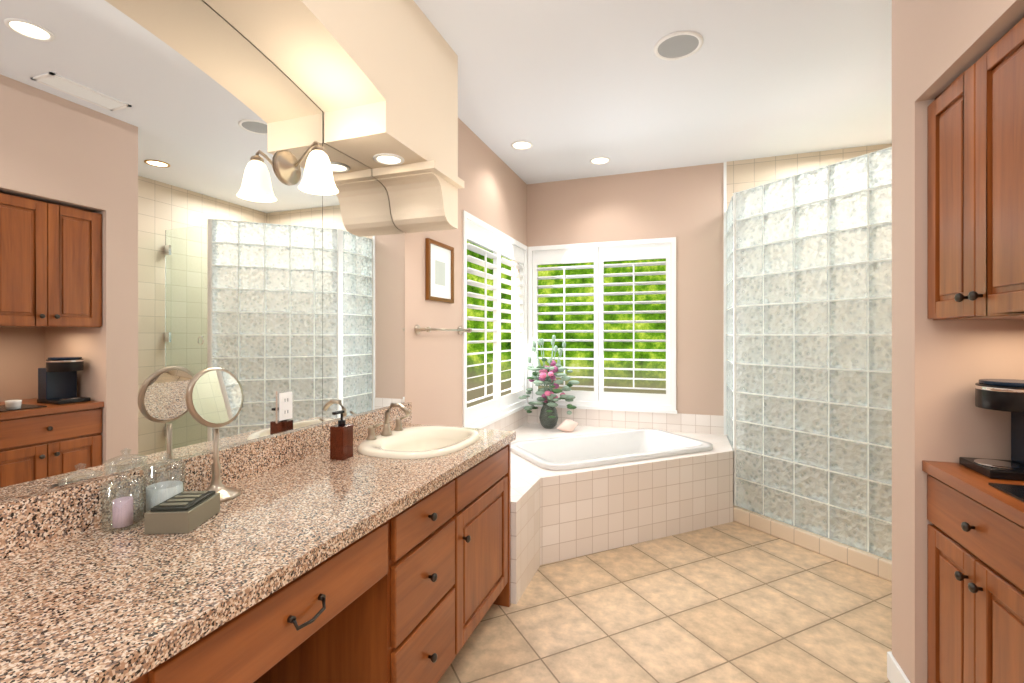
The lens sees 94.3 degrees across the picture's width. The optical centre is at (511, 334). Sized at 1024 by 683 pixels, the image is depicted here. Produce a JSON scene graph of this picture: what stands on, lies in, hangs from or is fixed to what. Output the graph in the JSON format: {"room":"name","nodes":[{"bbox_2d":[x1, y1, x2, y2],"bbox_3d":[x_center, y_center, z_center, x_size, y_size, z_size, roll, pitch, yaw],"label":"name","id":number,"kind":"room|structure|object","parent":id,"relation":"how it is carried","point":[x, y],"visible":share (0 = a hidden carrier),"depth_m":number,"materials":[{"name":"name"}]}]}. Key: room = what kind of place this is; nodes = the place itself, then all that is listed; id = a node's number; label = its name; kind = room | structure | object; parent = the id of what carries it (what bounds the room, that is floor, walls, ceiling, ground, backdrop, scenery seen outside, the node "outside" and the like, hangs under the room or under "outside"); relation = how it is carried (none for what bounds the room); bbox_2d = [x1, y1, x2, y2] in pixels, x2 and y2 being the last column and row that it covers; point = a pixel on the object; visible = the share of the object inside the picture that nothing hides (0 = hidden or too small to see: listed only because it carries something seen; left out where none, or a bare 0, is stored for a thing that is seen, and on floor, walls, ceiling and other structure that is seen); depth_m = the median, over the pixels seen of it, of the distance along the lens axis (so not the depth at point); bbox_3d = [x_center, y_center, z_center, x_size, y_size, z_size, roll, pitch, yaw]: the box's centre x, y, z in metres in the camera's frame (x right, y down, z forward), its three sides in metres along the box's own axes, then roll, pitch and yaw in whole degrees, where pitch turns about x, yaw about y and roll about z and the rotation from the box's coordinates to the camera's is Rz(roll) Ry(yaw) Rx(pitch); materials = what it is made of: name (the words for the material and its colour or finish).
{"room":"bathroom","nodes":[
{"label":"bathroom","id":0,"kind":"room"},
{"bbox_2d":[0,118,526,502],"bbox_3d":[-0.931,-0.050,1.695,0.150,2.740,6.270,0,0,20],"label":"wall","id":1,"kind":"structure","parent":0,"point":[493,192],"depth_m":3.04,"materials":[{"name":"beige paint"}]},
{"bbox_2d":[0,0,404,501],"bbox_3d":[-1.104,-0.411,0.977,0.002,1.537,3.220,0,0,20],"label":"wall mirror","id":2,"kind":"object","parent":1,"relation":"attached to","point":[160,234],"visible":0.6,"depth_m":1.33,"materials":[{"name":"silver metal"}]},
{"bbox_2d":[277,389,293,422],"bbox_3d":[-0.828,0.260,1.738,0.007,0.115,0.076,0,0,20],"label":"electrical outlet plate","id":3,"kind":"object","parent":2,"relation":"attached to","point":[285,405],"visible":1,"depth_m":1.73,"materials":[{"name":"white plastic"}]},
{"bbox_2d":[274,141,338,194],"bbox_3d":[-0.728,-0.609,1.713,0.212,0.178,0.136,0,0,20],"label":"lamp","id":4,"kind":"object","parent":2,"relation":"attached to","point":[318,179],"visible":1,"depth_m":1.70,"materials":[{"name":"white glass"}]},
{"bbox_2d":[322,111,322,422],"bbox_3d":[-0.766,-0.387,1.922,0.001,1.486,0.002,0,0,20],"label":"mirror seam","id":5,"kind":"structure","parent":2,"relation":"attached to","point":[322,284],"depth_m":1.92,"materials":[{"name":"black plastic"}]},
{"bbox_2d":[425,238,453,302],"bbox_3d":[-0.428,-0.375,2.848,0.021,0.350,0.320,0,0,20],"label":"picture frame","id":6,"kind":"object","parent":1,"relation":"attached to","point":[439,271],"visible":1,"depth_m":2.83,"materials":[{"name":"brown wood"}]},
{"bbox_2d":[415,325,471,334],"bbox_3d":[-0.394,-0.030,2.852,0.084,0.055,0.611,0,0,20],"label":"bar","id":7,"kind":"object","parent":1,"relation":"attached to","point":[419,329],"visible":1,"depth_m":2.68,"materials":[{"name":"silver metal"}]},
{"bbox_2d":[463,210,528,428],"bbox_3d":[-0.109,-0.083,3.820,0.087,1.495,1.405,0,0,20],"label":"shutters","id":8,"kind":"object","parent":1,"relation":"attached to","point":[497,243],"visible":0.92,"depth_m":3.78,"materials":[{"name":"white paint"}]},
{"bbox_2d":[527,163,723,415],"bbox_3d":[1.744,-0.050,3.991,3.350,2.740,0.150,0,0,20],"label":"wall","id":9,"kind":"structure","parent":0,"point":[684,206],"depth_m":4.02,"materials":[{"name":"beige paint"}]},
{"bbox_2d":[528,237,676,413],"bbox_3d":[0.779,-0.083,4.270,1.335,1.495,0.087,0,0,20],"label":"shutters","id":10,"kind":"object","parent":9,"relation":"attached to","point":[598,254],"visible":0.92,"depth_m":4.25,"materials":[{"name":"white paint"}]},
{"bbox_2d":[413,0,891,183],"bbox_3d":[0.647,-1.480,1.134,3.500,0.120,6.270,0,0,20],"label":"ceiling","id":11,"kind":"structure","parent":0,"point":[569,89],"depth_m":2.65,"materials":[{"name":"white paint"}]},
{"bbox_2d":[203,0,464,232],"bbox_3d":[-0.951,-0.980,0.906,0.329,0.880,3.310,0,0,20],"label":"soffit beam","id":12,"kind":"structure","parent":11,"relation":"attached to","point":[370,79],"depth_m":1.89,"materials":[{"name":"beige paint"}]},
{"bbox_2d":[373,153,403,164],"bbox_3d":[-0.546,-0.776,2.105,0.136,0.007,0.136,0,0,20],"label":"recessed light","id":13,"kind":"object","parent":12,"relation":"attached to","point":[387,159],"visible":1,"depth_m":2.10,"materials":[{"name":"white paint"}]},
{"bbox_2d":[511,141,532,149],"bbox_3d":[0.074,-1.417,3.550,0.166,0.007,0.166,0,0,20],"label":"recessed light","id":14,"kind":"object","parent":11,"relation":"in","point":[521,145],"visible":1,"depth_m":3.56,"materials":[{"name":"white paint"}]},
{"bbox_2d":[590,157,609,164],"bbox_3d":[0.717,-1.417,3.863,0.166,0.007,0.166,0,0,20],"label":"recessed light","id":15,"kind":"object","parent":11,"relation":"in","point":[600,160],"visible":1,"depth_m":3.86,"materials":[{"name":"white paint"}]},
{"bbox_2d":[654,31,702,59],"bbox_3d":[0.815,-1.416,2.332,0.230,0.008,0.230,0,0,20],"label":"ceiling speaker","id":16,"kind":"object","parent":11,"relation":"attached to","point":[678,45],"visible":1,"depth_m":2.32,"materials":[{"name":"white paint"}]},
{"bbox_2d":[438,521,891,682],"bbox_3d":[0.647,1.380,1.134,3.500,0.120,6.270,0,0,20],"label":"floor","id":17,"kind":"structure","parent":0,"point":[733,602],"depth_m":2.20,"materials":[{"name":"tile"}]},
{"bbox_2d":[0,402,515,682],"bbox_3d":[-0.812,0.812,0.886,0.608,1.016,3.265,0,0,20],"label":"bathroom vanity","id":18,"kind":"object","parent":17,"relation":"on","point":[382,554],"visible":1,"depth_m":1.19,"materials":[{"name":"beige stone"}]},
{"bbox_2d":[99,469,145,533],"bbox_3d":[-0.951,0.398,1.161,0.088,0.142,0.088,0,0,20],"label":"jar","id":19,"kind":"object","parent":18,"relation":"on","point":[122,512],"visible":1,"depth_m":1.15,"materials":[{"name":"clear glass"}]},
{"bbox_2d":[142,453,186,512],"bbox_3d":[-0.921,0.391,1.260,0.096,0.157,0.096,0,0,20],"label":"jar","id":20,"kind":"object","parent":18,"relation":"on","point":[161,491],"visible":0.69,"depth_m":1.24,"materials":[{"name":"clear glass"}]},
{"bbox_2d":[144,491,219,533],"bbox_3d":[-0.819,0.438,1.188,0.100,0.063,0.140,0,0,-4],"label":"organizer","id":21,"kind":"object","parent":18,"relation":"on","point":[185,512],"visible":1,"depth_m":1.13,"materials":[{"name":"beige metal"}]},
{"bbox_2d":[185,367,243,501],"bbox_3d":[-0.858,0.281,1.377,0.124,0.376,0.176,0,0,20],"label":"makeup mirror","id":22,"kind":"object","parent":18,"relation":"on","point":[214,397],"visible":0.94,"depth_m":1.37,"materials":[{"name":"silver metal"}]},
{"bbox_2d":[330,410,352,459],"bbox_3d":[-0.652,0.379,1.806,0.060,0.181,0.075,0,0,20],"label":"soap bottle","id":23,"kind":"object","parent":18,"relation":"on","point":[341,439],"visible":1,"depth_m":1.79,"materials":[{"name":"brown"}]},
{"bbox_2d":[366,402,410,440],"bbox_3d":[-0.521,0.377,2.128,0.150,0.145,0.253,0,0,20],"label":"faucet","id":24,"kind":"object","parent":18,"relation":"on","point":[398,432],"depth_m":2.13,"materials":[{"name":"silver metal"}]},
{"bbox_2d":[357,425,479,481],"bbox_3d":[-0.395,0.534,2.083,0.450,0.171,0.570,0,0,20],"label":"sink","id":25,"kind":"object","parent":18,"relation":"in","point":[427,444],"depth_m":2.10,"materials":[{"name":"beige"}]},
{"bbox_2d":[481,406,732,603],"bbox_3d":[0.603,0.993,3.219,1.718,0.655,2.070,0,0,20],"label":"tub deck","id":26,"kind":"object","parent":17,"relation":"on","point":[558,515],"visible":0.56,"depth_m":3.02,"materials":[{"name":"tile"}]},
{"bbox_2d":[518,335,579,428],"bbox_3d":[0.332,0.407,4.173,0.516,0.823,0.392,0,0,20],"label":"vase","id":27,"kind":"object","parent":26,"relation":"on","point":[547,376],"visible":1,"depth_m":4.14,"materials":[{"name":"green plant"}]},
{"bbox_2d":[557,419,577,431],"bbox_3d":[0.474,0.775,4.047,0.161,0.118,0.117,0,0,20],"label":"decor","id":28,"kind":"object","parent":26,"relation":"on","point":[567,425],"visible":1,"depth_m":4.01,"materials":[{"name":"beige"}]},
{"bbox_2d":[511,429,712,469],"bbox_3d":[0.713,0.996,3.445,1.400,0.408,0.720,0,0,-24],"label":"tub","id":29,"kind":"object","parent":26,"relation":"in","point":[578,451],"visible":0.35,"depth_m":3.63,"materials":[{"name":"white ceramic"}]},
{"bbox_2d":[922,17,1023,682],"bbox_3d":[1.599,0.268,1.262,0.642,2.105,0.566,0,0,20],"label":"tall cabinet","id":30,"kind":"object","parent":17,"relation":"on","point":[976,272],"visible":1,"depth_m":1.35,"materials":[{"name":"brown wood"}]},
{"bbox_2d":[959,379,1023,480],"bbox_3d":[1.560,0.285,1.462,0.220,0.287,0.178,0,0,20],"label":"coffee maker","id":31,"kind":"object","parent":30,"relation":"on","point":[1006,395],"visible":1,"depth_m":1.46,"materials":[{"name":"black plastic"}]},
{"bbox_2d":[988,483,1023,501],"bbox_3d":[1.466,0.404,1.198,0.300,0.051,0.240,0,0,20],"label":"tray","id":32,"kind":"object","parent":30,"relation":"on","point":[1016,491],"visible":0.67,"depth_m":1.30,"materials":[{"name":"black plastic"}]},
{"bbox_2d":[733,505,891,581],"bbox_3d":[2.213,1.270,3.054,1.512,0.100,1.275,0,0,20],"label":"sill","id":33,"kind":"structure","parent":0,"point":[873,564],"depth_m":2.87,"materials":[{"name":"beige tile"}]},
{"bbox_2d":[726,146,891,560],"bbox_3d":[1.955,0.101,3.173,0.860,2.244,1.225,0,0,20],"label":"glass wall","id":34,"kind":"structure","parent":33,"relation":"on","point":[809,345],"depth_m":2.91,"materials":[{"name":"white"}]},
{"bbox_2d":[892,0,1023,682],"bbox_3d":[1.375,-0.050,-0.224,1.220,2.740,3.900,0,0,20],"label":"wall","id":35,"kind":"structure","parent":0,"point":[940,368],"depth_m":1.63,"materials":[{"name":"beige paint"}]},
{"bbox_2d":[887,651,909,682],"bbox_3d":[1.956,1.268,1.647,1.085,0.103,0.015,0,0,20],"label":"baseboard","id":36,"kind":"structure","parent":35,"relation":"attached to","point":[895,673],"depth_m":1.81,"materials":[{"name":"white paint"}]},
{"label":"outside","id":37,"kind":"structure","parent":0,"visible":0},
{"bbox_2d":[467,241,665,407],"bbox_3d":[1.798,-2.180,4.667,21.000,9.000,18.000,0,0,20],"label":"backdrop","id":38,"kind":"structure","parent":37,"point":[473,371],"depth_m":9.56,"materials":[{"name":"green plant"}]},
{"bbox_3d":[2.879,-0.050,2.409,0.150,2.740,2.070,0,0,20],"label":"wall","id":39,"kind":"structure","parent":0,"visible":0},
{"bbox_2d":[724,143,891,434],"bbox_3d":[2.104,-0.050,2.692,1.500,2.740,2.057,0,0,20],"label":"cladding","id":40,"kind":"object","parent":39,"relation":"attached to","point":[740,175],"visible":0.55,"depth_m":3.80,"materials":[{"name":"beige tile"}]}
]}

